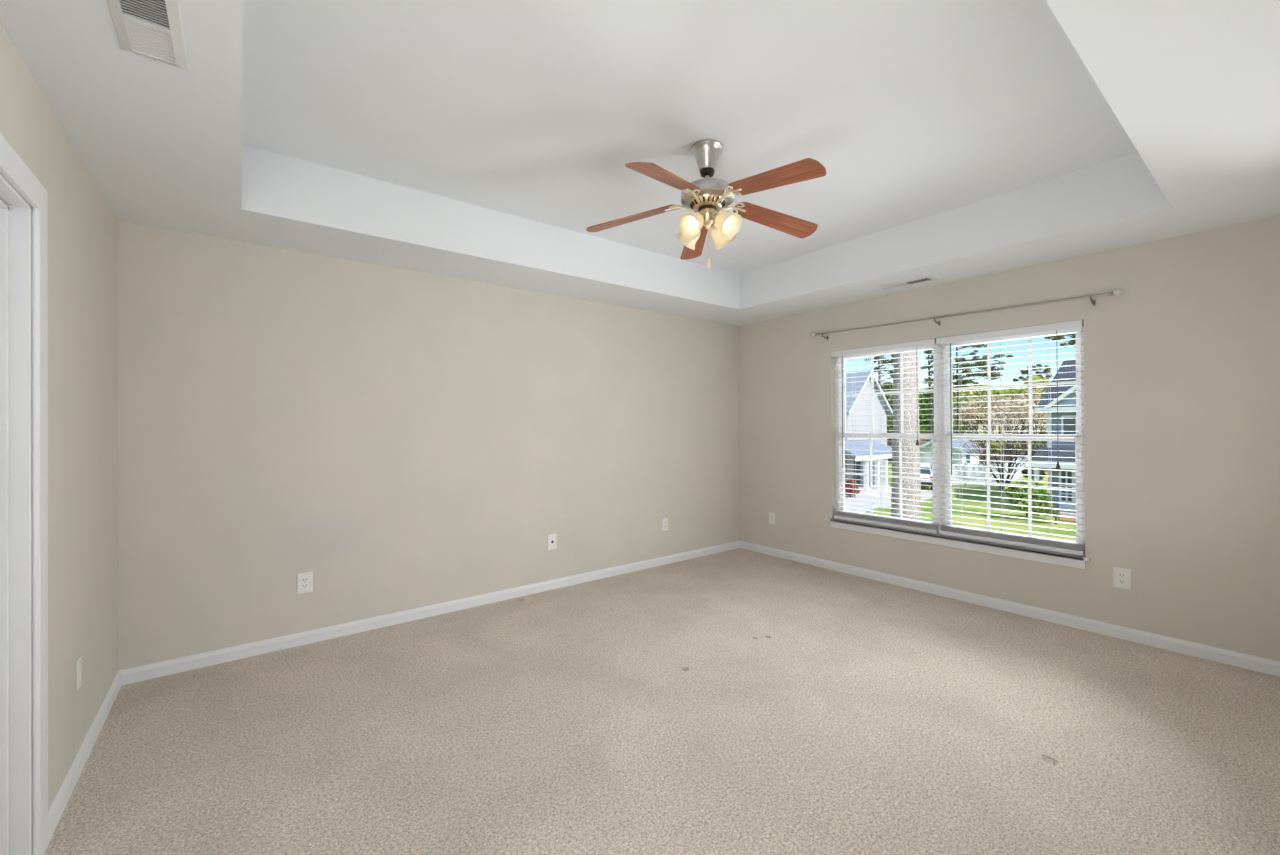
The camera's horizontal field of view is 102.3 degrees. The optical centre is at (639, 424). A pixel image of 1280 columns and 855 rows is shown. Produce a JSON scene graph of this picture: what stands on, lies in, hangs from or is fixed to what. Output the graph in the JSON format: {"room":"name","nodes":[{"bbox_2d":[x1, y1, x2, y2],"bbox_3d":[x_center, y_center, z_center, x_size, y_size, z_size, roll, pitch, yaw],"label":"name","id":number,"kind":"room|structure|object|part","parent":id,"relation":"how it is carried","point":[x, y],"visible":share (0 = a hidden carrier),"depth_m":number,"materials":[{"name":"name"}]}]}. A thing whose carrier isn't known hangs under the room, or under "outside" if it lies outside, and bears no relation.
{"room":"empty bedroom","nodes":[
{"label":"empty bedroom","id":0,"kind":"room"},
{"bbox_2d":[0,21,117,854],"bbox_3d":[-1.528,0.135,1.021,0.150,2.440,4.150,0,0,-38],"label":"wall","id":1,"kind":"structure","parent":0,"point":[82,227],"depth_m":1.98,"materials":[{"name":"beige paint"}]},
{"bbox_2d":[0,199,8,854],"bbox_3d":[-1.679,0.344,1.213,0.070,2.000,0.790,0,0,-38],"label":"door","id":2,"kind":"structure","parent":1,"relation":"in","point":[4,209],"depth_m":1.53,"materials":[{"name":"white paint"}]},
{"bbox_2d":[0,174,30,854],"bbox_3d":[-1.677,0.341,1.213,0.150,2.030,0.820,0,0,-38],"label":"trim","id":3,"kind":"structure","parent":1,"relation":"attached to","point":[19,209],"depth_m":1.56,"materials":[{"name":"white paint"}]},
{"bbox_2d":[0,133,47,854],"bbox_3d":[-1.612,0.299,1.265,0.017,2.115,1.000,0,0,-38],"label":"trim","id":4,"kind":"structure","parent":1,"relation":"attached to","point":[14,170],"depth_m":1.60,"materials":[{"name":"white paint"}]},
{"bbox_2d":[76,656,81,690],"bbox_3d":[-2.213,0.982,2.033,0.008,0.118,0.058,0,0,-38],"label":"wall plate","id":5,"kind":"object","parent":1,"relation":"attached to","point":[78,661],"visible":1,"depth_m":2.02,"materials":[{"name":"white plastic"}]},
{"bbox_2d":[48,671,121,843],"bbox_3d":[-1.503,1.317,1.126,0.015,0.076,4.000,0,0,-38],"label":"baseboard","id":6,"kind":"structure","parent":1,"relation":"attached to","point":[56,809],"depth_m":2.02,"materials":[{"name":"white paint"}]},
{"bbox_2d":[117,220,738,670],"bbox_3d":[-0.872,0.144,4.253,5.153,2.440,0.150,0,0,-38],"label":"wall","id":7,"kind":"structure","parent":0,"point":[402,439],"depth_m":3.45,"materials":[{"name":"beige paint"}]},
{"bbox_2d":[297,571,312,593],"bbox_3d":[-2.083,0.987,3.204,0.082,0.128,0.010,0,0,-38],"label":"wall outlet","id":8,"kind":"object","parent":7,"relation":"attached to","point":[304,580],"visible":1,"depth_m":3.20,"materials":[{"name":"white plastic"}]},
{"bbox_2d":[119,541,739,684],"bbox_3d":[-0.815,1.326,4.183,4.853,0.076,0.015,0,0,-38],"label":"baseboard","id":9,"kind":"structure","parent":7,"relation":"attached to","point":[159,669],"depth_m":3.45,"materials":[{"name":"white paint"}]},
{"bbox_2d":[548,534,556,549],"bbox_3d":[-0.723,0.974,4.257,0.082,0.128,0.017,0,0,-38],"label":"wall outlet","id":10,"kind":"object","parent":7,"relation":"attached to","point":[552,538],"visible":1,"depth_m":4.26,"materials":[{"name":"white plastic"}]},
{"bbox_2d":[662,518,667,530],"bbox_3d":[0.245,0.978,5.013,0.074,0.120,0.010,0,0,-38],"label":"wall outlet","id":11,"kind":"object","parent":7,"relation":"attached to","point":[664,521],"visible":1,"depth_m":5.01,"materials":[{"name":"white plastic"}]},
{"bbox_2d":[0,0,1279,325],"bbox_3d":[0.393,-1.353,2.621,5.153,0.528,4.300,0,0,-38],"label":"ceiling","id":12,"kind":"structure","parent":0,"point":[482,141],"depth_m":2.32,"materials":[{"name":"white paint"}]},
{"bbox_2d":[106,0,188,69],"bbox_3d":[-1.325,-1.079,1.385,0.147,0.012,0.370,0,0,-38],"label":"ceiling vent","id":13,"kind":"object","parent":12,"relation":"in","point":[152,29],"visible":1,"depth_m":1.40,"materials":[{"name":"white metal"}]},
{"bbox_2d":[586,139,825,269],"bbox_3d":[0.344,-1.100,2.696,1.265,0.633,1.211,0,0,-2],"label":"ceiling fan","id":14,"kind":"object","parent":12,"relation":"hanging from","point":[707,196],"visible":1,"depth_m":2.59,"materials":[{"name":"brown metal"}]},
{"bbox_3d":[-0.048,-1.098,2.755,0.502,0.006,0.136,-9,9,16],"label":"blade","id":15,"kind":"part","parent":14,"relation":"part of","materials":[{"name":"brown wood"}]},
{"bbox_3d":[0.118,-1.101,2.303,0.136,0.006,0.502,13,16,31],"label":"blade","id":16,"kind":"part","parent":14,"relation":"part of","materials":[{"name":"brown wood"}]},
{"bbox_3d":[0.258,-0.989,2.727,0.130,0.132,0.136,0,0,-38],"label":"lamp shade","id":17,"kind":"part","parent":14,"relation":"part of","materials":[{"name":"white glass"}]},
{"bbox_3d":[0.262,-0.990,2.554,0.136,0.132,0.130,0,0,-38],"label":"lamp shade","id":18,"kind":"part","parent":14,"relation":"part of","materials":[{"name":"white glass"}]},
{"bbox_3d":[0.276,-1.010,2.570,0.081,0.075,0.057,0,0,-38],"label":"bulb","id":19,"kind":"part","parent":14,"relation":"part of","materials":[{"name":"white glass"}]},
{"bbox_3d":[0.331,-1.099,3.052,0.136,0.006,0.502,-12,-8,-4],"label":"blade","id":20,"kind":"part","parent":14,"relation":"part of","materials":[{"name":"brown wood"}]},
{"bbox_3d":[0.347,-0.812,2.614,0.021,0.055,0.020,0,0,-38],"label":"pull knob","id":21,"kind":"part","parent":14,"relation":"part of","materials":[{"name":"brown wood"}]},
{"bbox_3d":[0.431,-0.990,2.732,0.136,0.132,0.130,0,0,-38],"label":"lamp shade","id":22,"kind":"part","parent":14,"relation":"part of","materials":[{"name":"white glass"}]},
{"bbox_3d":[0.420,-1.011,2.572,0.057,0.075,0.081,0,0,-38],"label":"bulb","id":23,"kind":"part","parent":14,"relation":"part of","materials":[{"name":"white glass"}]},
{"bbox_3d":[0.436,-0.991,2.558,0.130,0.132,0.136,0,0,-38],"label":"lamp shade","id":24,"kind":"part","parent":14,"relation":"part of","materials":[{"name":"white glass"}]},
{"bbox_3d":[0.730,-1.102,2.784,0.502,0.006,0.136,9,-15,-20],"label":"blade","id":25,"kind":"part","parent":14,"relation":"part of","materials":[{"name":"brown wood"}]},
{"bbox_3d":[0.599,-1.103,2.321,0.136,0.006,0.502,15,-1,-39],"label":"blade","id":26,"kind":"part","parent":14,"relation":"part of","materials":[{"name":"brown wood"}]},
{"bbox_2d":[878,275,936,289],"bbox_3d":[2.061,-1.087,3.981,0.140,0.012,0.385,0,0,-38],"label":"ceiling vent","id":27,"kind":"object","parent":12,"relation":"in","point":[924,278],"visible":1,"depth_m":3.96,"materials":[{"name":"grey metal"}]},
{"bbox_2d":[44,548,1279,854],"bbox_3d":[0.408,1.451,2.609,5.153,0.200,4.300,0,0,-38],"label":"floor","id":28,"kind":"structure","parent":0,"point":[739,701],"depth_m":2.21,"materials":[{"name":"beige carpet"}]},
{"bbox_2d":[920,462,932,489],"bbox_3d":[18.875,3.441,34.998,1.900,1.680,4.730,0,0,28],"label":"car","id":29,"kind":"object","parent":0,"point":[926,467],"visible":0.17,"depth_m":32.89,"materials":[{"name":"white paint"}]},
{"bbox_2d":[738,215,1279,661],"bbox_3d":[2.422,0.126,4.090,0.150,2.440,4.150,0,0,-38],"label":"wall","id":30,"kind":"structure","parent":0,"point":[1182,367],"depth_m":3.19,"materials":[{"name":"beige paint"}]},
{"bbox_2d":[769,512,774,524],"bbox_3d":[1.364,0.976,5.325,0.010,0.120,0.074,0,0,-38],"label":"wall outlet","id":31,"kind":"object","parent":30,"relation":"attached to","point":[771,515],"visible":1,"depth_m":5.32,"materials":[{"name":"white plastic"}]},
{"bbox_2d":[835,344,940,532],"bbox_3d":[2.150,0.099,4.502,0.075,1.551,0.915,0,0,-38],"label":"window","id":32,"kind":"structure","parent":30,"relation":"in","point":[936,441],"depth_m":4.45,"materials":[{"name":"white plastic"}]},
{"bbox_2d":[831,339,937,532],"bbox_3d":[2.081,0.099,4.449,0.071,1.546,0.903,0,0,-38],"label":"window blind","id":33,"kind":"object","parent":32,"relation":"attached to","point":[916,525],"visible":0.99,"depth_m":4.40,"materials":[{"name":"white paint"}]},
{"bbox_3d":[1.931,0.104,4.656,0.053,1.478,0.008,0,0,-38],"label":"ladder cord","id":34,"kind":"part","parent":33,"relation":"part of","materials":[{"name":"white fabric"}]},
{"bbox_3d":[2.087,0.103,4.455,0.053,1.478,0.008,0,0,-38],"label":"ladder cord","id":35,"kind":"part","parent":33,"relation":"part of","materials":[{"name":"white fabric"}]},
{"bbox_3d":[2.092,0.857,4.451,0.048,0.030,0.887,0,0,-38],"label":"rail","id":36,"kind":"part","parent":33,"relation":"part of","materials":[{"name":"white paint"}]},
{"bbox_3d":[2.256,0.101,4.237,0.053,1.478,0.008,0,0,-38],"label":"ladder cord","id":37,"kind":"part","parent":33,"relation":"part of","materials":[{"name":"white fabric"}]},
{"bbox_3d":[2.253,-0.253,4.190,0.004,0.760,0.004,0,0,-38],"label":"lift cord","id":38,"kind":"part","parent":33,"relation":"part of","materials":[{"name":"grey fabric"}]},
{"bbox_3d":[2.143,0.463,4.494,0.028,0.765,0.849,0,0,-38],"label":"sash","id":39,"kind":"part","parent":32,"relation":"part of","materials":[{"name":"white plastic"}]},
{"bbox_3d":[2.164,-0.261,4.516,0.028,0.764,0.849,0,0,-38],"label":"sash","id":40,"kind":"part","parent":32,"relation":"part of","materials":[{"name":"white plastic"}]},
{"bbox_2d":[824,518,1089,568],"bbox_3d":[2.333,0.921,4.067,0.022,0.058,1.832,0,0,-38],"label":"trim","id":41,"kind":"structure","parent":30,"relation":"attached to","point":[1056,560],"depth_m":3.87,"materials":[{"name":"white paint"}]},
{"bbox_2d":[810,288,1123,339],"bbox_3d":[2.307,-0.813,4.024,0.110,0.120,2.183,0,0,-38],"label":"curtain rod","id":42,"kind":"object","parent":30,"relation":"attached to","point":[1118,292],"visible":1,"depth_m":3.64,"materials":[{"name":"silver metal"}]},
{"bbox_2d":[740,541,1279,676],"bbox_3d":[2.318,1.308,4.094,0.015,0.076,4.000,0,0,-38],"label":"baseboard","id":43,"kind":"structure","parent":30,"relation":"attached to","point":[1267,666],"depth_m":3.47,"materials":[{"name":"white paint"}]},
{"bbox_2d":[940,326,1085,554],"bbox_3d":[2.708,0.093,3.784,0.075,1.551,0.905,0,0,-38],"label":"window","id":44,"kind":"structure","parent":30,"relation":"in","point":[1079,438],"depth_m":3.73,"materials":[{"name":"white plastic"}]},
{"bbox_2d":[936,320,1084,555],"bbox_3d":[2.639,0.093,3.730,0.071,1.546,0.893,0,0,-38],"label":"window blind","id":45,"kind":"object","parent":44,"relation":"attached to","point":[1062,546],"visible":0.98,"depth_m":3.68,"materials":[{"name":"white paint"}]},
{"bbox_3d":[2.465,0.099,3.969,0.053,1.478,0.008,0,0,-38],"label":"ladder cord","id":46,"kind":"part","parent":45,"relation":"part of","materials":[{"name":"white fabric"}]},
{"bbox_3d":[2.633,0.097,3.752,0.053,1.478,0.008,0,0,-38],"label":"ladder cord","id":47,"kind":"part","parent":45,"relation":"part of","materials":[{"name":"white fabric"}]},
{"bbox_3d":[2.650,0.851,3.732,0.048,0.030,0.877,0,0,-38],"label":"rail","id":48,"kind":"part","parent":45,"relation":"part of","materials":[{"name":"white paint"}]},
{"bbox_3d":[2.805,0.095,3.531,0.053,1.478,0.008,0,0,-38],"label":"ladder cord","id":49,"kind":"part","parent":45,"relation":"part of","materials":[{"name":"white fabric"}]},
{"bbox_3d":[2.812,-0.192,3.471,0.004,0.895,0.004,0,0,-38],"label":"lift cord","id":50,"kind":"part","parent":45,"relation":"part of","materials":[{"name":"grey fabric"}]},
{"bbox_3d":[2.701,0.457,3.775,0.028,0.765,0.839,0,0,-38],"label":"sash","id":51,"kind":"part","parent":44,"relation":"part of","materials":[{"name":"white plastic"}]},
{"bbox_3d":[2.722,-0.267,3.798,0.028,0.764,0.839,0,0,-38],"label":"sash","id":52,"kind":"part","parent":44,"relation":"part of","materials":[{"name":"white plastic"}]},
{"bbox_2d":[1113,567,1130,589],"bbox_3d":[3.005,0.963,3.213,0.010,0.128,0.082,0,0,-38],"label":"wall outlet","id":53,"kind":"object","parent":30,"relation":"attached to","point":[1121,576],"visible":1,"depth_m":3.21,"materials":[{"name":"white plastic"}]},
{"bbox_2d":[1118,573,1125,577],"bbox_3d":[3.003,0.943,3.211,0.003,0.027,0.035,0,0,-38],"label":"receptacle","id":54,"kind":"object","parent":53,"relation":"attached to","point":[1120,575],"depth_m":3.21,"materials":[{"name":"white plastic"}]},
{"bbox_2d":[1118,579,1125,583],"bbox_3d":[3.003,0.982,3.211,0.003,0.027,0.035,0,0,-38],"label":"receptacle","id":55,"kind":"object","parent":53,"relation":"attached to","point":[1120,581],"depth_m":3.21,"materials":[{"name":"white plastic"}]},
{"label":"outside","id":56,"kind":"structure","parent":0,"visible":0},
{"bbox_2d":[845,490,932,512],"bbox_3d":[11.329,4.270,26.898,19.205,0.030,3.937,0,0,-44],"label":"driveway","id":57,"kind":"structure","parent":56,"point":[925,493],"depth_m":28.70,"materials":[{"name":"concrete"}]},
{"bbox_2d":[845,478,859,496],"bbox_3d":[12.244,3.733,30.006,1.065,1.133,0.828,0,0,-17],"label":"shrub","id":58,"kind":"object","parent":57,"relation":"on","point":[848,480],"visible":0.7,"depth_m":29.81,"materials":[{"name":"red plant"}]},
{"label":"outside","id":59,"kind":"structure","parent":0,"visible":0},
{"bbox_2d":[865,463,1075,540],"bbox_3d":[16.102,4.526,29.974,50.500,0.500,100.000,0,0,-38],"label":"lawn","id":60,"kind":"structure","parent":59,"point":[1045,479],"depth_m":24.46,"materials":[{"name":"green plant"}]},
{"bbox_2d":[845,370,892,495],"bbox_3d":[11.854,0.343,38.157,8.050,7.980,13.320,0,0,-38],"label":"house","id":61,"kind":"structure","parent":60,"relation":"on","point":[859,411],"depth_m":34.33,"materials":[{"name":"white"}]},
{"bbox_3d":[14.354,3.068,34.175,0.900,2.030,0.080,0,0,-38],"label":"door","id":62,"kind":"part","parent":61,"relation":"part of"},
{"bbox_3d":[15.727,-2.112,34.918,5.800,3.020,0.060,0,0,-38],"label":"rake trim","id":63,"kind":"part","parent":61,"relation":"part of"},
{"bbox_2d":[864,354,893,407],"bbox_3d":[20.590,-1.648,44.012,3.692,11.919,2.528,0,0,-11],"label":"pine tree","id":64,"kind":"object","parent":60,"relation":"on","point":[882,386],"visible":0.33,"depth_m":43.98,"materials":[{"name":"green plant"}]},
{"bbox_2d":[891,351,920,519],"bbox_3d":[5.883,-1.312,11.050,6.515,11.133,6.676,0,0,-38],"label":"pine tree","id":65,"kind":"object","parent":60,"relation":"on","point":[910,418],"visible":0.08,"depth_m":10.81,"materials":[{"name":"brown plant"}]},
{"bbox_2d":[920,350,933,440],"bbox_3d":[25.910,-1.608,45.951,2.069,11.797,1.855,0,0,-38],"label":"pine tree","id":66,"kind":"object","parent":60,"relation":"on","point":[927,395],"visible":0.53,"depth_m":45.93,"materials":[{"name":"green plant"}]},
{"bbox_2d":[920,440,983,471],"bbox_3d":[25.361,2.636,42.377,4.050,3.280,4.000,0,0,-38],"label":"shed","id":67,"kind":"object","parent":60,"relation":"on","point":[963,454],"visible":0.32,"depth_m":41.28,"materials":[{"name":"grey"}]},
{"bbox_3d":[23.999,3.304,41.345,0.070,1.950,2.350,0,0,-38],"label":"garage door","id":68,"kind":"part","parent":67,"relation":"part of","materials":[{"name":"white"}]},
{"bbox_3d":[23.776,1.669,41.154,0.050,1.220,3.960,0,0,-38],"label":"rake trim","id":69,"kind":"part","parent":67,"relation":"part of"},
{"bbox_2d":[952,455,1027,485],"bbox_3d":[27.202,3.410,38.665,13.500,1.680,2.610,0,0,-38],"label":"fence","id":70,"kind":"object","parent":60,"relation":"on","point":[972,467],"visible":0.56,"depth_m":35.47,"materials":[{"name":"white plastic"}]},
{"bbox_3d":[21.828,3.492,35.538,1.231,1.450,0.065,0,0,3],"label":"panel","id":71,"kind":"part","parent":70,"relation":"part of","materials":[{"name":"white plastic"}]},
{"bbox_3d":[22.441,3.423,35.475,0.166,1.680,0.166,0,0,-4],"label":"post","id":72,"kind":"part","parent":70,"relation":"part of","materials":[{"name":"white plastic"}]},
{"bbox_3d":[23.058,3.485,35.476,1.231,1.450,0.065,0,0,3],"label":"panel","id":73,"kind":"part","parent":70,"relation":"part of","materials":[{"name":"white plastic"}]},
{"bbox_3d":[23.671,3.416,35.413,0.166,1.680,0.166,0,0,18],"label":"post","id":74,"kind":"part","parent":70,"relation":"part of","materials":[{"name":"white plastic"}]},
{"bbox_3d":[24.288,3.478,35.415,1.231,1.450,0.065,0,0,3],"label":"panel","id":75,"kind":"part","parent":70,"relation":"part of","materials":[{"name":"white plastic"}]},
{"bbox_3d":[25.618,3.474,36.134,0.065,1.450,2.120,-1,0,44],"label":"panel","id":76,"kind":"part","parent":70,"relation":"part of","materials":[{"name":"white plastic"}]},
{"bbox_3d":[28.576,3.470,39.172,0.065,1.450,2.120,-1,0,44],"label":"panel","id":77,"kind":"part","parent":70,"relation":"part of","materials":[{"name":"white plastic"}]},
{"bbox_2d":[953,388,1046,462],"bbox_3d":[34.009,0.415,47.637,6.851,7.668,6.963,0,0,-12],"label":"bare tree","id":78,"kind":"object","parent":60,"relation":"on","point":[997,408],"visible":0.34,"depth_m":47.36,"materials":[{"name":"brown plant"}]},
{"bbox_2d":[962,413,1046,489],"bbox_3d":[23.545,1.800,33.373,5.112,4.948,4.762,0,0,-38],"label":"bare tree","id":79,"kind":"object","parent":60,"relation":"on","point":[1011,469],"visible":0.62,"depth_m":33.07,"materials":[{"name":"brown plant"}]},
{"bbox_2d":[983,386,1046,454],"bbox_3d":[32.255,0.579,40.762,7.816,7.302,5.870,0,0,14],"label":"bare tree","id":80,"kind":"object","parent":60,"relation":"on","point":[1014,409],"visible":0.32,"depth_m":40.87,"materials":[{"name":"brown plant"}]},
{"bbox_2d":[1003,480,1054,519],"bbox_3d":[17.265,3.364,22.795,2.109,1.752,1.208,0,0,-7],"label":"shrub","id":81,"kind":"object","parent":60,"relation":"on","point":[1007,489],"visible":0.63,"depth_m":22.54,"materials":[{"name":"green plant"}]},
{"bbox_2d":[1021,467,1045,480],"bbox_3d":[25.963,3.521,34.003,1.392,1.436,0.966,0,0,-4],"label":"shrub","id":82,"kind":"object","parent":60,"relation":"on","point":[1025,471],"visible":0.38,"depth_m":33.81,"materials":[{"name":"green plant"}]},
{"bbox_2d":[1043,504,1060,523],"bbox_3d":[17.427,3.814,21.800,0.615,0.846,0.552,0,0,-38],"label":"shrub","id":83,"kind":"object","parent":60,"relation":"on","point":[1054,512],"visible":0.73,"depth_m":21.70,"materials":[{"name":"green plant"}]},
{"bbox_2d":[1031,360,1075,516],"bbox_3d":[25.860,0.338,24.117,11.060,7.720,9.820,0,0,-38],"label":"house","id":84,"kind":"structure","parent":60,"relation":"on","point":[1070,404],"depth_m":24.73,"materials":[{"name":"blue wood"}]},
{"bbox_3d":[20.145,1.734,25.300,0.240,5.000,0.160,0,0,-38],"label":"corner trim","id":85,"kind":"part","parent":84,"relation":"part of","materials":[{"name":"white wood"}]},
{"bbox_3d":[20.927,-1.593,23.517,0.220,1.870,4.000,0,0,-38],"label":"rake trim","id":86,"kind":"part","parent":84,"relation":"part of","materials":[{"name":"white wood"}]},
{"bbox_3d":[20.480,3.080,24.701,0.090,2.000,0.620,0,0,-38],"label":"door","id":87,"kind":"part","parent":84,"relation":"part of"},
{"bbox_3d":[20.503,0.179,24.598,0.030,1.000,0.450,0,0,-38],"label":"pane","id":88,"kind":"part","parent":84,"relation":"part of","materials":[{"name":"glass"}]},
{"bbox_2d":[1059,515,1075,521],"bbox_3d":[19.335,4.196,23.322,0.638,0.050,2.799,-1,0,38],"label":"mulch bed","id":89,"kind":"object","parent":60,"relation":"on","point":[1067,519],"visible":0.43,"depth_m":22.53,"materials":[{"name":"orange wood"}]},
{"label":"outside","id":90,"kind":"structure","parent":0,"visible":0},
{"bbox_2d":[887,439,1047,471],"bbox_3d":[76.067,4.531,114.560,148.000,0.520,320.000,0,0,-38],"label":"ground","id":91,"kind":"structure","parent":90,"point":[998,458],"depth_m":65.30,"materials":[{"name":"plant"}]},
{"bbox_2d":[882,382,892,460],"bbox_3d":[28.024,-0.255,58.006,2.296,9.169,2.270,0,0,-38],"label":"leafy tree","id":92,"kind":"object","parent":91,"relation":"on","point":[890,396],"visible":0.19,"depth_m":57.51,"materials":[{"name":"green plant"}]},
{"bbox_2d":[919,388,933,441],"bbox_3d":[31.485,0.149,55.977,3.153,8.314,3.106,0,0,-38],"label":"leafy tree","id":93,"kind":"object","parent":91,"relation":"on","point":[924,419],"visible":0.41,"depth_m":55.46,"materials":[{"name":"green plant"}]},
{"bbox_2d":[953,394,983,433],"bbox_3d":[36.273,0.458,58.089,4.747,7.660,3.536,0,0,-13],"label":"leafy tree","id":94,"kind":"object","parent":91,"relation":"on","point":[963,430],"visible":0.14,"depth_m":57.10,"materials":[{"name":"green plant"}]},
{"bbox_2d":[953,384,996,409],"bbox_3d":[42.494,-0.491,65.904,6.067,9.544,3.677,0,0,7],"label":"leafy tree","id":95,"kind":"object","parent":91,"relation":"on","point":[984,392],"visible":0.24,"depth_m":64.90,"materials":[{"name":"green plant"}]},
{"bbox_2d":[953,394,1010,461],"bbox_3d":[35.527,0.537,53.489,7.759,7.456,6.287,0,0,-38],"label":"bare tree","id":96,"kind":"object","parent":91,"relation":"on","point":[964,416],"visible":0.34,"depth_m":53.34,"materials":[{"name":"brown plant"}]},
{"bbox_2d":[953,344,1012,433],"bbox_3d":[33.408,-2.469,51.884,6.384,13.483,4.422,0,0,-17],"label":"pine tree","id":97,"kind":"object","parent":91,"relation":"on","point":[981,363],"visible":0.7,"depth_m":51.34,"materials":[{"name":"green plant"}]},
{"bbox_2d":[968,429,1020,453],"bbox_3d":[42.950,2.265,62.892,6.731,4.012,3.678,0,0,4],"label":"leafy tree","id":98,"kind":"object","parent":91,"relation":"on","point":[998,446],"visible":0.16,"depth_m":62.05,"materials":[{"name":"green plant"}]},
{"bbox_2d":[991,387,1027,454],"bbox_3d":[48.116,-0.394,68.139,6.780,9.303,3.917,0,0,-8],"label":"leafy tree","id":99,"kind":"object","parent":91,"relation":"on","point":[1003,391],"visible":0.27,"depth_m":66.99,"materials":[{"name":"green plant"}]},
{"bbox_2d":[1017,426,1046,454],"bbox_3d":[52.342,2.241,69.057,5.770,4.011,5.228,0,0,-38],"label":"leafy tree","id":100,"kind":"object","parent":91,"relation":"on","point":[1025,449],"visible":0.16,"depth_m":68.00,"materials":[{"name":"green plant"}]},
{"bbox_2d":[1013,363,1052,382],"bbox_3d":[57.017,-2.296,74.878,4.947,13.064,4.261,0,0,-38],"label":"pine tree","id":101,"kind":"object","parent":91,"relation":"on","point":[1045,370],"visible":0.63,"depth_m":74.69,"materials":[{"name":"green plant"}]},
{"bbox_2d":[1018,375,1049,442],"bbox_3d":[49.719,-0.923,64.036,4.900,10.320,2.841,0,0,-6],"label":"leafy tree","id":102,"kind":"object","parent":91,"relation":"on","point":[1036,377],"visible":0.29,"depth_m":63.48,"materials":[{"name":"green plant"}]},
{"bbox_2d":[1045,333,1075,347],"bbox_3d":[39.799,-2.640,48.012,3.940,13.722,2.295,0,0,-19],"label":"pine tree","id":103,"kind":"object","parent":91,"relation":"on","point":[1059,337],"visible":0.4,"depth_m":47.93,"materials":[{"name":"green plant"}]}
]}

